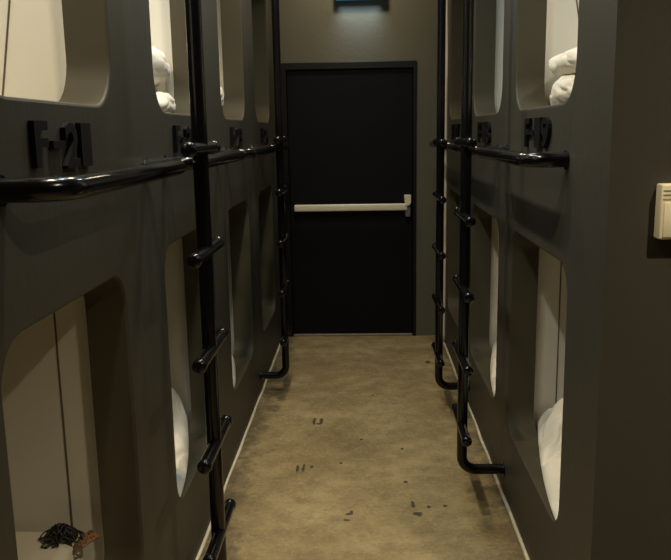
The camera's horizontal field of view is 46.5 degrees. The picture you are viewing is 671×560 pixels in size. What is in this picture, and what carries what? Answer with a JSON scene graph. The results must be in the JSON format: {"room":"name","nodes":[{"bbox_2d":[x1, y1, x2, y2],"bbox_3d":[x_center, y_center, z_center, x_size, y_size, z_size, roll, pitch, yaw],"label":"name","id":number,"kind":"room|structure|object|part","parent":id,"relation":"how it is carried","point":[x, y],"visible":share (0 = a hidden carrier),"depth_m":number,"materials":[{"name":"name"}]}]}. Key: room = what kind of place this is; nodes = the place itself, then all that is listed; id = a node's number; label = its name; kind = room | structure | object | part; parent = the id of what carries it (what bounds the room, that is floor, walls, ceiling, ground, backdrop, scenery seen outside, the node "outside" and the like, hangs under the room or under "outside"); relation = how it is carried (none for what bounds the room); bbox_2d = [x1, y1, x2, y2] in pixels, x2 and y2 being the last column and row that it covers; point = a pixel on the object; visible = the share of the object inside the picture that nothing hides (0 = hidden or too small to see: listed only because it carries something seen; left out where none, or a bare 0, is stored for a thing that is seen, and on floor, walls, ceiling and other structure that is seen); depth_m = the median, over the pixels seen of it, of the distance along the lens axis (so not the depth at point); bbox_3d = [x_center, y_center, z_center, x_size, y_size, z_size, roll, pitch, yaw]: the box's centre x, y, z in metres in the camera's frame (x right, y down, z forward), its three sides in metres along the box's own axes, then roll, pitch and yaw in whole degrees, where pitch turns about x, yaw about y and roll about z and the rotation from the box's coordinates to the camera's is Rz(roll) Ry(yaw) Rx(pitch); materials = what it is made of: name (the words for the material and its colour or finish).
{"room":"dormitory","nodes":[
{"label":"dormitory","id":0,"kind":"room"},
{"bbox_2d":[279,0,437,335],"bbox_3d":[0.254,-1.100,5.995,6.100,3.120,0.140,-1,11,2],"label":"wall","id":1,"kind":"structure","parent":0,"point":[311,31],"depth_m":5.81,"materials":[{"name":"grey paint"}]},
{"bbox_2d":[195,344,280,559],"bbox_3d":[-0.500,0.911,3.816,0.023,0.020,4.920,-1,11,2],"label":"baseboard","id":2,"kind":"structure","parent":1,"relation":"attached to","point":[276,354],"depth_m":3.99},
{"bbox_2d":[269,0,280,340],"bbox_3d":[-1.576,-1.047,5.880,2.250,3.120,0.227,-1,11,2],"label":"trim","id":3,"kind":"structure","parent":1,"relation":"attached to","point":[269,0],"depth_m":5.82,"materials":[{"name":"grey paint"}]},
{"bbox_2d":[281,60,416,336],"bbox_3d":[0.111,-0.595,6.044,1.022,2.113,0.202,-1,11,2],"label":"door","id":4,"kind":"structure","parent":1,"relation":"in","point":[349,128],"depth_m":6.01,"materials":[{"name":"black paint"}]},
{"bbox_2d":[199,334,525,559],"bbox_3d":[0.146,1.235,2.333,6.100,0.100,8.330,-1,11,2],"label":"floor","id":5,"kind":"structure","parent":0,"point":[351,453],"depth_m":3.77,"materials":[{"name":"concrete"}]},
{"bbox_2d":[0,192,162,559],"bbox_3d":[-1.620,0.570,1.864,2.084,1.440,1.180,-1,11,2],"label":"pod","id":6,"kind":"object","parent":5,"relation":"on","point":[78,450],"visible":0.96,"depth_m":2.21,"materials":[{"name":"grey paint"}]},
{"bbox_2d":[15,532,83,559],"bbox_3d":[-1.647,0.938,1.960,1.810,0.278,0.760,-1,11,2],"label":"mattress","id":7,"kind":"object","parent":6,"relation":"in","point":[29,545],"visible":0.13,"depth_m":2.17,"materials":[{"name":"white fabric"}]},
{"bbox_2d":[39,523,99,548],"bbox_3d":[-0.753,0.709,2.196,0.166,0.051,0.109,1,11,8],"label":"cable tangle","id":8,"kind":"object","parent":7,"relation":"on","point":[57,531],"visible":1,"depth_m":2.19,"materials":[{"name":"black plastic"}]},
{"bbox_2d":[0,0,138,228],"bbox_3d":[-1.646,-0.962,1.574,2.084,1.678,1.180,-1,11,2],"label":"pod","id":9,"kind":"object","parent":6,"relation":"on","point":[62,61],"visible":0.84,"depth_m":2.02,"materials":[{"name":"grey paint"}]},
{"bbox_2d":[28,120,92,168],"bbox_3d":[-0.586,-0.290,1.681,0.012,0.100,0.321,-1,11,2],"label":"number sign","id":10,"kind":"object","parent":9,"relation":"attached to","point":[79,135],"visible":1,"depth_m":1.70,"materials":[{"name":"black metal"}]},
{"bbox_2d":[0,157,185,206],"bbox_3d":[-0.516,-0.249,1.859,0.139,0.058,1.008,-1,11,2],"label":"handrail","id":11,"kind":"object","parent":9,"relation":"attached to","point":[73,187],"visible":1,"depth_m":1.45,"materials":[{"name":"black metal"}]},
{"bbox_2d":[180,0,235,559],"bbox_3d":[-0.464,-0.188,2.272,0.213,2.566,0.383,-1,11,2],"label":"ladder","id":12,"kind":"object","parent":9,"relation":"attached to","point":[221,511],"visible":1,"depth_m":2.27,"materials":[{"name":"black metal"}]},
{"bbox_2d":[139,171,227,559],"bbox_3d":[-1.581,0.349,3.023,2.084,1.440,1.180,-1,11,2],"label":"pod","id":13,"kind":"object","parent":5,"relation":"on","point":[168,220],"visible":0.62,"depth_m":2.89,"materials":[{"name":"grey paint"}]},
{"bbox_2d":[127,0,213,190],"bbox_3d":[-1.607,-1.182,2.732,2.084,1.678,1.180,-1,11,2],"label":"pod","id":14,"kind":"object","parent":13,"relation":"on","point":[159,24],"visible":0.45,"depth_m":2.67,"materials":[{"name":"grey paint"}]},
{"bbox_2d":[172,125,191,152],"bbox_3d":[-0.547,-0.511,2.840,0.012,0.100,0.321,-1,11,2],"label":"number sign","id":15,"kind":"object","parent":14,"relation":"attached to","point":[187,130],"visible":0.54,"depth_m":2.71,"materials":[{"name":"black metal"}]},
{"bbox_2d":[162,150,244,169],"bbox_3d":[-0.477,-0.469,3.018,0.139,0.058,1.008,-1,11,2],"label":"handrail","id":16,"kind":"object","parent":14,"relation":"attached to","point":[223,157],"visible":0.69,"depth_m":2.83,"materials":[{"name":"black metal"}]},
{"bbox_3d":[-1.628,-0.523,2.884,1.810,0.123,0.760,-1,11,2],"label":"mattress","id":17,"kind":"object","parent":14,"relation":"in","visible":0},
{"bbox_2d":[156,92,175,112],"bbox_3d":[-0.852,-0.688,3.080,0.421,0.100,0.355,-1,11,2],"label":"duvet","id":18,"kind":"object","parent":17,"relation":"on","point":[166,101],"visible":0.08,"depth_m":3.03,"materials":[{"name":"white fabric"}]},
{"bbox_2d":[152,46,170,87],"bbox_3d":[-0.845,-0.839,3.057,0.381,0.196,0.295,-1,11,2],"label":"pillow","id":19,"kind":"object","parent":18,"relation":"on","point":[161,68],"visible":0.2,"depth_m":3.00,"materials":[{"name":"white fabric"}]},
{"bbox_3d":[-1.607,0.717,3.119,1.810,0.278,0.760,-1,11,2],"label":"mattress","id":20,"kind":"object","parent":13,"relation":"in","visible":0},
{"bbox_2d":[171,388,188,496],"bbox_3d":[-0.877,0.595,3.071,0.673,0.249,0.720,-1,11,2],"label":"duvet","id":21,"kind":"object","parent":20,"relation":"on","point":[180,422],"visible":0.06,"depth_m":3.19,"materials":[{"name":"white fabric"}]},
{"bbox_2d":[215,161,259,474],"bbox_3d":[-1.542,0.130,4.179,2.084,1.440,1.176,-1,11,2],"label":"pod","id":22,"kind":"object","parent":5,"relation":"on","point":[233,185],"visible":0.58,"depth_m":4.45,"materials":[{"name":"grey paint"}]},
{"bbox_2d":[207,0,251,170],"bbox_3d":[-1.567,-1.402,3.889,2.084,1.678,1.176,-1,11,2],"label":"pod","id":23,"kind":"object","parent":22,"relation":"on","point":[227,21],"visible":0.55,"depth_m":4.28,"materials":[{"name":"grey paint"}]},
{"bbox_2d":[230,127,242,146],"bbox_3d":[-0.507,-0.731,3.998,0.012,0.100,0.321,-1,11,2],"label":"number sign","id":24,"kind":"object","parent":23,"relation":"attached to","point":[238,131],"visible":1,"depth_m":4.00,"materials":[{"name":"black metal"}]},
{"bbox_2d":[225,144,274,157],"bbox_3d":[-0.438,-0.690,4.177,0.139,0.058,1.008,-1,11,2],"label":"handrail","id":25,"kind":"object","parent":23,"relation":"attached to","point":[255,151],"visible":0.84,"depth_m":3.90,"materials":[{"name":"black metal"}]},
{"bbox_3d":[-1.589,-0.743,4.043,1.810,0.123,0.760,-1,11,2],"label":"mattress","id":26,"kind":"object","parent":23,"relation":"in","visible":0},
{"bbox_2d":[220,86,223,106],"bbox_3d":[-0.800,-0.979,4.226,0.375,0.244,0.319,-1,11,2],"label":"pillow","id":27,"kind":"object","parent":26,"relation":"on","point":[221,89],"visible":0.05,"depth_m":4.26,"materials":[{"name":"white fabric"}]},
{"bbox_3d":[-1.568,0.497,4.278,1.810,0.278,0.760,-1,11,2],"label":"mattress","id":28,"kind":"object","parent":22,"relation":"in","visible":0},
{"bbox_2d":[231,347,235,386],"bbox_3d":[-0.829,0.324,4.220,0.654,0.352,0.720,-1,11,2],"label":"duvet","id":29,"kind":"object","parent":28,"relation":"on","point":[233,363],"visible":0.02,"depth_m":4.15,"materials":[{"name":"white fabric"}]},
{"bbox_2d":[252,155,279,392],"bbox_3d":[-1.502,-0.092,5.342,2.084,1.440,1.176,-1,11,2],"label":"pod","id":30,"kind":"object","parent":5,"relation":"on","point":[263,175],"visible":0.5,"depth_m":5.62,"materials":[{"name":"grey paint"}]},
{"bbox_2d":[246,0,273,160],"bbox_3d":[-1.528,-1.623,5.052,2.084,1.678,1.176,-1,11,2],"label":"pod","id":31,"kind":"object","parent":30,"relation":"on","point":[257,11],"visible":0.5,"depth_m":5.42,"materials":[{"name":"grey paint"}]},
{"bbox_2d":[260,128,268,143],"bbox_3d":[-0.468,-0.951,5.157,0.012,0.100,0.321,-1,11,2],"label":"number sign","id":32,"kind":"object","parent":31,"relation":"attached to","point":[265,135],"visible":1,"depth_m":5.16,"materials":[{"name":"black metal"}]},
{"bbox_2d":[258,142,290,151],"bbox_3d":[-0.401,-0.896,5.262,0.139,0.058,0.858,-1,11,2],"label":"handrail","id":33,"kind":"object","parent":31,"relation":"attached to","point":[286,146],"visible":0.38,"depth_m":5.28,"materials":[{"name":"black metal"}]},
{"bbox_3d":[-0.399,-0.896,5.261,0.135,0.045,0.845,-1,11,2],"label":"rail","id":34,"kind":"part","parent":33,"relation":"part of","materials":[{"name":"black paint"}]},
{"bbox_2d":[260,0,291,379],"bbox_3d":[-0.395,-0.636,4.628,0.190,2.566,0.367,-1,11,2],"label":"ladder","id":35,"kind":"object","parent":31,"relation":"attached to","point":[279,139],"visible":1,"depth_m":4.62,"materials":[{"name":"black metal"}]},
{"bbox_2d":[445,153,460,374],"bbox_3d":[1.843,-0.120,5.195,2.084,1.440,1.200,-1,11,2],"label":"pod","id":36,"kind":"object","parent":5,"relation":"on","point":[453,161],"visible":0.2,"depth_m":5.64,"materials":[{"name":"grey paint"}]},
{"bbox_2d":[447,0,462,155],"bbox_3d":[1.817,-1.652,4.905,2.084,1.678,1.200,-1,11,2],"label":"pod","id":37,"kind":"object","parent":36,"relation":"on","point":[455,7],"visible":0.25,"depth_m":5.42,"materials":[{"name":"grey paint"}]},
{"bbox_2d":[429,139,453,149],"bbox_3d":[0.722,-0.895,5.157,0.139,0.058,0.988,-1,11,2],"label":"handrail","id":38,"kind":"object","parent":37,"relation":"attached to","point":[431,144],"visible":0.22,"depth_m":5.28,"materials":[{"name":"black metal"}]},
{"bbox_2d":[443,0,447,340],"bbox_3d":[0.804,-1.052,5.668,0.033,3.091,0.027,-1,11,2],"label":"trim","id":39,"kind":"structure","parent":37,"relation":"attached to","point":[446,53],"depth_m":5.70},
{"bbox_2d":[451,124,459,139],"bbox_3d":[0.781,-0.961,5.070,0.012,0.103,0.377,-1,11,2],"label":"number sign","id":40,"kind":"object","parent":37,"relation":"attached to","point":[455,128],"visible":0.9,"depth_m":5.08,"materials":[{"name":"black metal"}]},
{"bbox_2d":[468,159,505,479],"bbox_3d":[1.803,0.104,4.017,2.084,1.440,1.200,-1,11,2],"label":"pod","id":41,"kind":"object","parent":5,"relation":"on","point":[488,180],"visible":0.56,"depth_m":4.30,"materials":[{"name":"grey paint"}]},
{"bbox_2d":[472,0,509,166],"bbox_3d":[1.777,-1.428,3.727,2.084,1.678,1.200,-1,11,2],"label":"pod","id":42,"kind":"object","parent":41,"relation":"on","point":[491,17],"visible":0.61,"depth_m":4.24,"materials":[{"name":"grey paint"}]},
{"bbox_2d":[431,0,469,391],"bbox_3d":[0.663,-0.603,4.364,0.206,2.566,0.407,-1,11,2],"label":"ladder","id":43,"kind":"object","parent":42,"relation":"attached to","point":[440,142],"visible":1,"depth_m":4.36,"materials":[{"name":"black metal"}]},
{"bbox_2d":[446,143,498,155],"bbox_3d":[0.682,-0.675,3.999,0.139,0.058,1.028,-1,11,2],"label":"handrail","id":44,"kind":"object","parent":42,"relation":"attached to","point":[452,147],"visible":0.41,"depth_m":3.85,"materials":[{"name":"black metal"}]},
{"bbox_2d":[477,122,490,142],"bbox_3d":[0.741,-0.736,3.892,0.012,0.103,0.377,-1,11,2],"label":"number sign","id":45,"kind":"object","parent":42,"relation":"attached to","point":[486,126],"visible":1,"depth_m":3.83,"materials":[{"name":"black metal"}]},
{"bbox_3d":[1.843,0.515,4.094,1.810,0.198,0.908,-1,11,2],"label":"mattress","id":46,"kind":"object","parent":41,"relation":"in","visible":0},
{"bbox_2d":[490,338,496,395],"bbox_3d":[1.104,0.367,4.091,0.665,0.251,0.868,-1,11,2],"label":"duvet","id":47,"kind":"object","parent":46,"relation":"on","point":[493,355],"visible":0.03,"depth_m":4.10,"materials":[{"name":"white fabric"}]},
{"bbox_2d":[499,167,584,559],"bbox_3d":[1.763,0.328,2.839,2.084,1.440,1.200,-1,11,2],"label":"pod","id":48,"kind":"object","parent":5,"relation":"on","point":[544,216],"visible":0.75,"depth_m":3.21,"materials":[{"name":"grey paint"}]},
{"bbox_2d":[506,0,593,186],"bbox_3d":[1.737,-1.204,2.549,2.084,1.678,1.200,-1,11,2],"label":"pod","id":49,"kind":"object","parent":48,"relation":"on","point":[540,30],"visible":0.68,"depth_m":3.07,"materials":[{"name":"grey paint"}]},
{"bbox_2d":[451,0,504,475],"bbox_3d":[0.620,-0.389,3.236,0.214,2.566,0.427,-1,11,2],"label":"ladder","id":50,"kind":"object","parent":49,"relation":"attached to","point":[460,346],"visible":1,"depth_m":3.25,"materials":[{"name":"black metal"}]},
{"bbox_2d":[477,145,569,169],"bbox_3d":[0.642,-0.451,2.821,0.139,0.058,1.028,-1,11,2],"label":"handrail","id":51,"kind":"object","parent":49,"relation":"attached to","point":[502,154],"visible":1,"depth_m":2.37,"materials":[{"name":"black metal"}]},
{"bbox_2d":[524,117,551,147],"bbox_3d":[0.701,-0.512,2.714,0.012,0.103,0.377,-1,11,2],"label":"number sign","id":52,"kind":"object","parent":49,"relation":"attached to","point":[542,126],"visible":1,"depth_m":2.66,"materials":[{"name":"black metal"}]},
{"bbox_3d":[1.782,-0.540,2.673,1.810,0.123,0.908,-1,11,2],"label":"mattress","id":53,"kind":"object","parent":49,"relation":"in","visible":0},
{"bbox_2d":[550,75,574,104],"bbox_3d":[1.041,-0.707,2.946,0.451,0.125,0.436,-1,11,2],"label":"duvet","id":54,"kind":"object","parent":53,"relation":"on","point":[561,90],"visible":0.18,"depth_m":2.88,"materials":[{"name":"white fabric"}]},
{"bbox_2d":[548,47,576,76],"bbox_3d":[1.034,-0.833,2.919,0.445,0.123,0.424,-1,11,2],"label":"pillow","id":55,"kind":"object","parent":54,"relation":"on","point":[563,64],"visible":0.2,"depth_m":2.88,"materials":[{"name":"white fabric"}]},
{"bbox_3d":[1.803,0.739,2.916,1.810,0.198,0.908,-1,11,2],"label":"mattress","id":56,"kind":"object","parent":48,"relation":"in","visible":0},
{"bbox_2d":[538,398,562,519],"bbox_3d":[1.060,0.626,2.920,0.654,0.180,0.868,-1,11,2],"label":"duvet","id":57,"kind":"object","parent":56,"relation":"on","point":[550,422],"visible":0.13,"depth_m":3.04,"materials":[{"name":"white fabric"}]},
{"bbox_2d":[443,341,529,559],"bbox_3d":[0.771,0.814,4.213,0.023,0.020,4.020,-1,11,2],"label":"baseboard","id":58,"kind":"structure","parent":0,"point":[453,367],"depth_m":3.54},
{"bbox_2d":[570,0,670,559],"bbox_3d":[1.876,-0.367,1.987,2.385,3.120,0.205,-1,11,2],"label":"wall","id":59,"kind":"structure","parent":0,"point":[621,492],"depth_m":2.03,"materials":[{"name":"grey paint"}]},
{"bbox_2d":[654,183,670,239],"bbox_3d":[0.869,-0.171,1.932,0.140,0.137,0.043,-1,11,2],"label":"wall switch","id":60,"kind":"object","parent":59,"relation":"attached to","point":[662,224],"visible":1,"depth_m":1.92,"materials":[{"name":"beige plastic"}]}
]}

